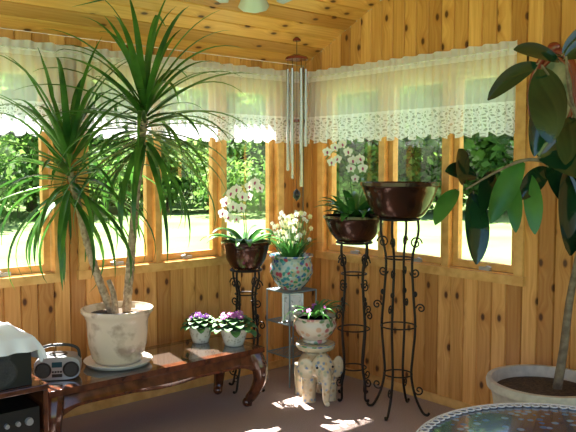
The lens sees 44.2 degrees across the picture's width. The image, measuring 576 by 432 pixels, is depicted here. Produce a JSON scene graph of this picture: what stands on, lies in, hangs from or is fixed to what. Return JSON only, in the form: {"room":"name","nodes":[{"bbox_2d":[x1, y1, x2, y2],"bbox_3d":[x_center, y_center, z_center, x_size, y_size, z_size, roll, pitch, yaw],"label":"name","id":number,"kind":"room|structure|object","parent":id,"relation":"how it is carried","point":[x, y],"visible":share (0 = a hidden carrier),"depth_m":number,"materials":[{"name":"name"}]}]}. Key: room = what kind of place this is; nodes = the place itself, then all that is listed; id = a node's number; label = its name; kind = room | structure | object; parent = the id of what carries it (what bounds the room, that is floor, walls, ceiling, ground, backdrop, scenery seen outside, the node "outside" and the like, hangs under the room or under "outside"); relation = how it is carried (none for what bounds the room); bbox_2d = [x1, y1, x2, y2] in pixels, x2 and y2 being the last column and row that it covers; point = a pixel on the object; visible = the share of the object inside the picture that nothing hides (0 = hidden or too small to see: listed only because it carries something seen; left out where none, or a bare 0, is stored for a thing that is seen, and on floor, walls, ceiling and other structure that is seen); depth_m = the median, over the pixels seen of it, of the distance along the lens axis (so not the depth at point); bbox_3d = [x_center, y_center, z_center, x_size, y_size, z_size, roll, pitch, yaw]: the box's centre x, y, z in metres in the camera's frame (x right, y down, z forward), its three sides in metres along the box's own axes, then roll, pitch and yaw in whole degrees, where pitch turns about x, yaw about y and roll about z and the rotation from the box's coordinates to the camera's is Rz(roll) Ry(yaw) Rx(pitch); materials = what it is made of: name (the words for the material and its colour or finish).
{"room":"sunroom","nodes":[
{"label":"sunroom","id":0,"kind":"room"},
{"bbox_2d":[0,28,302,397],"bbox_3d":[-2.147,0.123,3.963,6.140,2.420,0.140,-3,5,-40],"label":"wall","id":1,"kind":"structure","parent":0,"point":[47,312],"depth_m":4.97,"materials":[{"name":"brown wood"}]},
{"bbox_2d":[0,104,66,287],"bbox_3d":[-1.940,-0.264,4.096,1.280,1.405,0.168,-3,5,-40],"label":"window","id":2,"kind":"structure","parent":1,"relation":"in","point":[50,268],"depth_m":4.43,"materials":[{"name":"brown wood"}]},
{"bbox_2d":[0,37,298,143],"bbox_3d":[-1.164,-0.784,4.571,3.320,0.569,0.080,-3,5,-40],"label":"lace valance","id":3,"kind":"object","parent":1,"relation":"attached to","point":[262,94],"visible":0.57,"depth_m":4.86,"materials":[{"name":"fabric"},{"name":"lace"}]},
{"bbox_2d":[76,111,283,279],"bbox_3d":[-0.733,-0.334,5.128,1.740,1.405,0.168,-3,5,-40],"label":"window","id":4,"kind":"structure","parent":1,"relation":"in","point":[274,152],"depth_m":5.20,"materials":[{"name":"brown wood"}]},
{"bbox_2d":[63,357,299,418],"bbox_3d":[-2.150,1.308,3.938,5.999,0.060,0.014,-3,5,-40],"label":"baseboard","id":5,"kind":"structure","parent":1,"relation":"attached to","point":[133,397],"depth_m":4.97,"materials":[{"name":"brown wood"}]},
{"bbox_2d":[0,0,380,66],"bbox_3d":[-0.176,-1.689,1.537,6.140,1.517,6.196,-3,5,-40],"label":"ceiling","id":6,"kind":"structure","parent":0,"point":[268,35],"depth_m":4.78,"materials":[{"name":"brown wood"}]},
{"bbox_2d":[216,0,291,12],"bbox_3d":[-0.161,-1.392,3.153,1.234,0.927,1.217,-3,5,-40],"label":"ceiling fan","id":7,"kind":"object","parent":6,"relation":"hanging from","point":[251,6],"depth_m":3.28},
{"bbox_2d":[285,37,307,200],"bbox_3d":[0.065,-0.714,5.279,0.170,1.214,0.170,-3,5,-40],"label":"wind chime","id":8,"kind":"object","parent":6,"relation":"hanging from","point":[290,120],"visible":1,"depth_m":5.24,"materials":[{"name":"silver metal"}]},
{"bbox_2d":[62,364,455,431],"bbox_3d":[-0.194,1.544,1.776,6.140,0.120,6.140,-3,5,-40],"label":"floor","id":9,"kind":"structure","parent":0,"point":[278,408],"depth_m":4.66,"materials":[{"name":"carpet"}]},
{"bbox_2d":[0,374,48,431],"bbox_3d":[-1.599,1.101,3.589,0.600,0.520,0.520,-3,5,-40],"label":"media cabinet","id":10,"kind":"object","parent":9,"relation":"on","point":[37,392],"visible":0.33,"depth_m":3.58,"materials":[{"name":"brown wood"}]},
{"bbox_2d":[0,352,31,389],"bbox_3d":[-1.464,0.725,3.544,0.280,0.234,0.246,-3,5,-40],"label":"speaker","id":11,"kind":"object","parent":10,"relation":"on","point":[15,369],"visible":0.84,"depth_m":3.49},
{"bbox_2d":[0,322,47,361],"bbox_3d":[-1.474,0.620,3.550,0.422,0.234,0.371,-3,5,-40],"label":"cloth","id":12,"kind":"object","parent":11,"relation":"on","point":[13,340],"visible":1,"depth_m":3.49,"materials":[{"name":"white fabric"}]},
{"bbox_2d":[0,395,39,431],"bbox_3d":[-1.575,1.096,3.583,0.490,0.280,0.460,-3,5,-40],"label":"stereo receiver","id":13,"kind":"object","parent":10,"relation":"in","point":[18,413],"visible":0.99,"depth_m":3.54,"materials":[{"name":"black plastic"}]},
{"bbox_2d":[32,333,267,431],"bbox_3d":[-0.879,1.097,4.464,1.530,0.410,0.573,-3,5,-40],"label":"coffee table","id":14,"kind":"object","parent":9,"relation":"on","point":[171,364],"visible":0.73,"depth_m":4.33,"materials":[{"name":"brown wood"}]},
{"bbox_2d":[34,343,81,380],"bbox_3d":[-1.306,0.823,4.042,0.250,0.188,0.147,-1,4,-11],"label":"radio","id":15,"kind":"object","parent":14,"relation":"on","point":[59,365],"visible":0.91,"depth_m":3.98,"materials":[{"name":"silver metal"}]},
{"bbox_2d":[0,0,258,370],"bbox_3d":[-0.900,-0.176,4.006,1.746,2.193,1.127,-3,5,-40],"label":"potted plant","id":16,"kind":"object","parent":14,"relation":"on","point":[117,331],"visible":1,"depth_m":4.15,"materials":[{"name":"green plant"}]},
{"bbox_2d":[181,311,219,343],"bbox_3d":[-0.599,0.758,4.861,0.266,0.213,0.266,-3,5,-40],"label":"potted african violet","id":17,"kind":"object","parent":14,"relation":"on","point":[199,328],"visible":0.99,"depth_m":4.81,"materials":[{"name":"plant"}]},
{"bbox_2d":[209,310,258,346],"bbox_3d":[-0.363,0.753,4.785,0.328,0.234,0.326,-3,5,-40],"label":"potted african violet","id":18,"kind":"object","parent":14,"relation":"on","point":[233,335],"visible":1,"depth_m":4.73,"materials":[{"name":"plant"}]},
{"bbox_2d":[228,268,264,393],"bbox_3d":[-0.301,0.816,5.133,0.236,0.879,0.235,-1,4,-13],"label":"plant stand","id":19,"kind":"object","parent":9,"relation":"on","point":[237,284],"visible":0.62,"depth_m":5.07,"materials":[{"name":"black metal"}]},
{"bbox_2d":[200,175,281,269],"bbox_3d":[-0.316,0.046,5.017,0.505,0.673,0.537,-3,5,-40],"label":"potted orchid","id":20,"kind":"object","parent":19,"relation":"on","point":[245,252],"visible":1,"depth_m":5.01,"materials":[{"name":"brown ceramic"}]},
{"bbox_2d":[266,287,316,387],"bbox_3d":[0.026,0.893,5.340,0.271,0.700,0.271,-3,5,-40],"label":"wire plant stand","id":21,"kind":"object","parent":9,"relation":"on","point":[292,345],"visible":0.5,"depth_m":5.32,"materials":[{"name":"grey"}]},
{"bbox_2d":[262,210,318,289],"bbox_3d":[0.020,0.246,5.329,0.399,0.592,0.396,-3,5,-40],"label":"narcissus","id":22,"kind":"object","parent":21,"relation":"on","point":[291,268],"visible":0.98,"depth_m":5.21,"materials":[{"name":"ceramic"}]},
{"bbox_2d":[282,293,303,320],"bbox_3d":[0.036,0.680,5.289,0.160,0.210,0.057,0,4,0],"label":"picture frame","id":23,"kind":"object","parent":21,"relation":"on","point":[297,299],"visible":0.76,"depth_m":5.28,"materials":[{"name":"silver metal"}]},
{"bbox_2d":[294,339,342,406],"bbox_3d":[0.219,1.079,4.920,0.330,0.385,0.463,0,4,-4],"label":"stool","id":24,"kind":"object","parent":9,"relation":"on","point":[315,371],"visible":0.94,"depth_m":4.83,"materials":[{"name":"ceramic"}]},
{"bbox_2d":[284,299,346,344],"bbox_3d":[0.205,0.732,4.948,0.431,0.300,0.421,-3,5,-40],"label":"potted plant","id":25,"kind":"object","parent":24,"relation":"on","point":[315,325],"visible":1,"depth_m":4.88,"materials":[{"name":"green plant"}]},
{"bbox_2d":[336,241,372,401],"bbox_3d":[0.456,0.720,4.919,0.254,1.099,0.254,0,4,4],"label":"plant stand","id":26,"kind":"object","parent":9,"relation":"on","point":[364,260],"visible":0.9,"depth_m":4.85,"materials":[{"name":"black metal"}]},
{"bbox_2d":[314,139,382,242],"bbox_3d":[0.453,-0.175,4.875,0.541,0.694,0.459,-3,5,-40],"label":"potted orchid","id":27,"kind":"object","parent":26,"relation":"on","point":[353,222],"visible":0.91,"depth_m":4.78,"materials":[{"name":"brown ceramic"}]},
{"bbox_2d":[366,218,429,420],"bbox_3d":[0.721,0.649,4.634,0.320,1.279,0.321,-1,4,-16],"label":"plant stand","id":28,"kind":"object","parent":9,"relation":"on","point":[405,238],"visible":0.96,"depth_m":4.60,"materials":[{"name":"black metal"}]},
{"bbox_2d":[360,181,439,218],"bbox_3d":[0.721,-0.104,4.583,0.510,0.230,0.510,-3,5,-40],"label":"bowl","id":29,"kind":"object","parent":28,"relation":"on","point":[386,199],"visible":1,"depth_m":4.41,"materials":[{"name":"ceramic"}]},
{"bbox_2d":[416,403,575,431],"bbox_3d":[0.972,1.122,2.432,1.148,0.620,1.148,-3,5,-40],"label":"round side table","id":30,"kind":"object","parent":9,"relation":"on","point":[498,417],"visible":1,"depth_m":2.77,"materials":[{"name":"glass mosaic"},{"name":"white metal"}]},
{"bbox_2d":[433,30,575,405],"bbox_3d":[1.285,0.182,3.628,1.010,2.348,0.740,-3,5,-40],"label":"rubber plant","id":31,"kind":"object","parent":9,"relation":"on","point":[552,135],"visible":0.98,"depth_m":3.58,"materials":[{"name":"green plant"}]},
{"bbox_2d":[303,0,575,405],"bbox_3d":[2.083,-0.573,3.590,0.140,3.860,6.140,-3,5,-40],"label":"wall","id":32,"kind":"structure","parent":0,"point":[467,329],"depth_m":4.70,"materials":[{"name":"brown wood"}]},
{"bbox_2d":[345,367,474,408],"bbox_3d":[2.075,1.330,3.609,0.014,0.060,5.985,-3,5,-40],"label":"baseboard","id":33,"kind":"structure","parent":32,"relation":"attached to","point":[452,403],"depth_m":4.96,"materials":[{"name":"brown wood"}]},
{"bbox_2d":[307,40,516,143],"bbox_3d":[0.753,-0.808,4.926,0.081,0.569,1.900,-3,5,-40],"label":"lace valance","id":34,"kind":"object","parent":32,"relation":"attached to","point":[463,79],"visible":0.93,"depth_m":4.80,"materials":[{"name":"white lace fabric"}]},
{"bbox_2d":[315,53,528,286],"bbox_3d":[0.882,-0.324,4.990,0.168,1.405,1.840,-3,5,-40],"label":"window","id":35,"kind":"structure","parent":32,"relation":"in","point":[450,263],"depth_m":4.74,"materials":[{"name":"brown wood"}]},
{"bbox_2d":[527,42,575,117],"bbox_3d":[1.524,-0.712,4.084,0.052,0.570,0.330,-3,5,-40],"label":"picture frame","id":36,"kind":"object","parent":32,"relation":"attached to","point":[558,69],"visible":0.24,"depth_m":4.05,"materials":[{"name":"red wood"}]},
{"label":"outside","id":37,"kind":"structure","parent":0,"visible":0},
{"bbox_2d":[0,194,511,267],"bbox_3d":[3.378,-1.043,48.140,220.000,0.200,220.000,-3,5,-40],"label":"lawn","id":38,"kind":"structure","parent":37,"point":[499,248],"depth_m":22.50,"materials":[{"name":"green plant"}]},
{"bbox_2d":[0,164,22,209],"bbox_3d":[-12.664,-1.296,27.716,3.857,3.067,6.754,-2,5,-31],"label":"shrub","id":39,"kind":"object","parent":38,"relation":"on","point":[6,176],"visible":0.71,"depth_m":26.39,"materials":[{"name":"green plant"}]},
{"bbox_2d":[2,121,22,164],"bbox_3d":[-16.358,-4.682,34.603,6.890,8.929,7.565,-3,5,-33],"label":"tree","id":40,"kind":"object","parent":38,"relation":"on","point":[3,121],"visible":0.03,"depth_m":34.76,"materials":[{"name":"green plant"}]},
{"bbox_2d":[0,114,31,213],"bbox_3d":[-12.925,-4.183,26.222,6.105,9.364,8.411,1,4,15],"label":"tree","id":41,"kind":"object","parent":38,"relation":"on","point":[3,147],"visible":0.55,"depth_m":27.15,"materials":[{"name":"green plant"}]},
{"bbox_2d":[0,135,92,217],"bbox_3d":[-11.392,-1.644,29.639,4.407,3.504,7.717,3,5,39],"label":"shrub","id":42,"kind":"object","parent":38,"relation":"on","point":[20,170],"visible":0.23,"depth_m":28.89,"materials":[{"name":"green plant"}]},
{"bbox_2d":[0,103,125,212],"bbox_3d":[-12.669,-5.917,34.429,11.074,11.809,8.039,-2,5,-31],"label":"tree","id":43,"kind":"object","parent":38,"relation":"on","point":[32,206],"visible":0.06,"depth_m":33.79,"materials":[{"name":"green plant"}]},
{"bbox_2d":[23,143,120,211],"bbox_3d":[-9.676,-1.777,31.457,4.433,3.526,7.764,-1,4,-18],"label":"shrub","id":44,"kind":"object","parent":38,"relation":"on","point":[96,163],"visible":0.05,"depth_m":29.62,"materials":[{"name":"green plant"}]},
{"bbox_2d":[35,109,132,199],"bbox_3d":[-11.380,-6.522,40.830,7.871,11.756,9.645,1,4,19],"label":"tree","id":45,"kind":"object","parent":38,"relation":"on","point":[106,131],"visible":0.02,"depth_m":38.91,"materials":[{"name":"green plant"}]},
{"bbox_2d":[92,158,182,208],"bbox_3d":[-8.016,-1.521,33.364,6.066,2.754,3.464,0,4,3],"label":"shrub","id":46,"kind":"object","parent":38,"relation":"on","point":[123,168],"visible":0.11,"depth_m":32.89,"materials":[{"name":"green plant"}]},
{"bbox_2d":[105,113,191,203],"bbox_3d":[-6.781,-3.369,35.395,5.277,6.189,4.806,3,5,40],"label":"tree","id":47,"kind":"object","parent":38,"relation":"on","point":[126,138],"visible":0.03,"depth_m":34.61,"materials":[{"name":"green plant"}]},
{"bbox_2d":[103,112,207,196],"bbox_3d":[-8.301,-5.409,41.937,7.443,9.393,8.173,-1,4,-17],"label":"tree","id":48,"kind":"object","parent":38,"relation":"on","point":[191,143],"visible":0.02,"depth_m":40.83,"materials":[{"name":"green plant"}]},
{"bbox_2d":[98,140,246,212],"bbox_3d":[-5.737,-2.013,34.279,7.963,3.616,4.547,-1,4,-13],"label":"shrub","id":49,"kind":"object","parent":38,"relation":"on","point":[184,179],"visible":0.2,"depth_m":33.49,"materials":[{"name":"green plant"}]},
{"bbox_2d":[181,171,235,211],"bbox_3d":[-3.678,-1.427,35.024,2.944,2.342,5.157,1,4,16],"label":"shrub","id":50,"kind":"object","parent":38,"relation":"on","point":[190,189],"visible":0.12,"depth_m":33.37,"materials":[{"name":"green plant"}]},
{"bbox_2d":[174,113,265,203],"bbox_3d":[-3.477,-6.905,41.209,8.176,12.909,11.264,-2,4,-29],"label":"tree","id":51,"kind":"object","parent":38,"relation":"on","point":[200,145],"visible":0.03,"depth_m":39.97,"materials":[{"name":"green plant"}]},
{"bbox_2d":[191,133,261,167],"bbox_3d":[-3.405,-7.361,48.851,8.868,12.372,9.737,2,4,23],"label":"tree","id":52,"kind":"object","parent":38,"relation":"on","point":[207,133],"visible":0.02,"depth_m":47.75,"materials":[{"name":"green plant"}]},
{"bbox_2d":[189,155,265,215],"bbox_3d":[-1.292,-1.412,31.268,6.210,2.820,3.546,-1,4,-12],"label":"shrub","id":53,"kind":"object","parent":38,"relation":"on","point":[237,179],"visible":0.27,"depth_m":30.70,"materials":[{"name":"green plant"}]},
{"bbox_2d":[202,115,377,202],"bbox_3d":[0.310,-5.669,34.832,9.104,10.858,7.429,4,5,45],"label":"tree","id":54,"kind":"object","parent":38,"relation":"on","point":[246,148],"visible":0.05,"depth_m":34.12,"materials":[{"name":"green plant"}]},
{"bbox_2d":[248,165,359,209],"bbox_3d":[0.949,-1.631,33.669,6.460,2.933,3.689,3,5,36],"label":"shrub","id":55,"kind":"object","parent":38,"relation":"on","point":[340,183],"visible":0.03,"depth_m":31.92,"materials":[{"name":"green plant"}]},
{"bbox_2d":[336,148,424,200],"bbox_3d":[3.025,-1.588,32.118,6.733,3.057,3.845,1,4,19],"label":"shrub","id":56,"kind":"object","parent":38,"relation":"on","point":[374,175],"visible":0.23,"depth_m":31.22,"materials":[{"name":"green plant"}]},
{"bbox_2d":[337,114,439,202],"bbox_3d":[3.871,-3.930,33.691,6.865,7.532,5.602,3,5,33],"label":"tree","id":57,"kind":"object","parent":38,"relation":"on","point":[364,144],"visible":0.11,"depth_m":32.26,"materials":[{"name":"green plant"}]},
{"bbox_2d":[338,145,472,207],"bbox_3d":[5.129,-1.732,33.099,7.073,3.212,4.039,1,4,9],"label":"shrub","id":58,"kind":"object","parent":38,"relation":"on","point":[427,178],"visible":0.11,"depth_m":32.35,"materials":[{"name":"green plant"}]},
{"bbox_2d":[400,112,441,161],"bbox_3d":[9.473,-7.124,47.339,8.887,12.102,9.759,1,4,20],"label":"tree","id":59,"kind":"object","parent":38,"relation":"on","point":[425,142],"visible":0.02,"depth_m":45.90,"materials":[{"name":"green plant"}]},
{"bbox_2d":[337,105,511,199],"bbox_3d":[5.809,-7.244,34.163,11.978,14.596,8.695,2,4,26],"label":"tree","id":60,"kind":"object","parent":38,"relation":"on","point":[430,142],"visible":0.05,"depth_m":31.92,"materials":[{"name":"green plant"}]},
{"bbox_2d":[401,142,504,208],"bbox_3d":[7.723,-2.087,34.718,8.157,3.704,4.658,2,4,25],"label":"shrub","id":61,"kind":"object","parent":38,"relation":"on","point":[416,147],"visible":0.02,"depth_m":33.81,"materials":[{"name":"green plant"}]},
{"bbox_2d":[402,105,514,209],"bbox_3d":[9.459,-6.936,35.524,9.441,13.303,11.570,-2,4,-29],"label":"tree","id":62,"kind":"object","parent":38,"relation":"on","point":[467,140],"visible":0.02,"depth_m":32.51,"materials":[{"name":"green plant"}]},
{"bbox_2d":[463,141,513,208],"bbox_3d":[9.604,-1.833,32.503,4.397,3.497,7.700,0,4,-7],"label":"shrub","id":63,"kind":"object","parent":38,"relation":"on","point":[475,188],"visible":0.12,"depth_m":31.72,"materials":[{"name":"green plant"}]},
{"bbox_2d":[464,104,514,176],"bbox_3d":[11.629,-5.348,32.601,8.940,10.534,9.817,1,4,13],"label":"tree","id":64,"kind":"object","parent":38,"relation":"on","point":[479,155],"visible":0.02,"depth_m":31.50,"materials":[{"name":"green plant"}]},
{"bbox_2d":[489,120,513,163],"bbox_3d":[11.531,-3.371,33.706,5.629,6.421,5.126,1,4,17],"label":"tree","id":65,"kind":"object","parent":38,"relation":"on","point":[491,160],"visible":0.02,"depth_m":33.23,"materials":[{"name":"green plant"}]}
]}

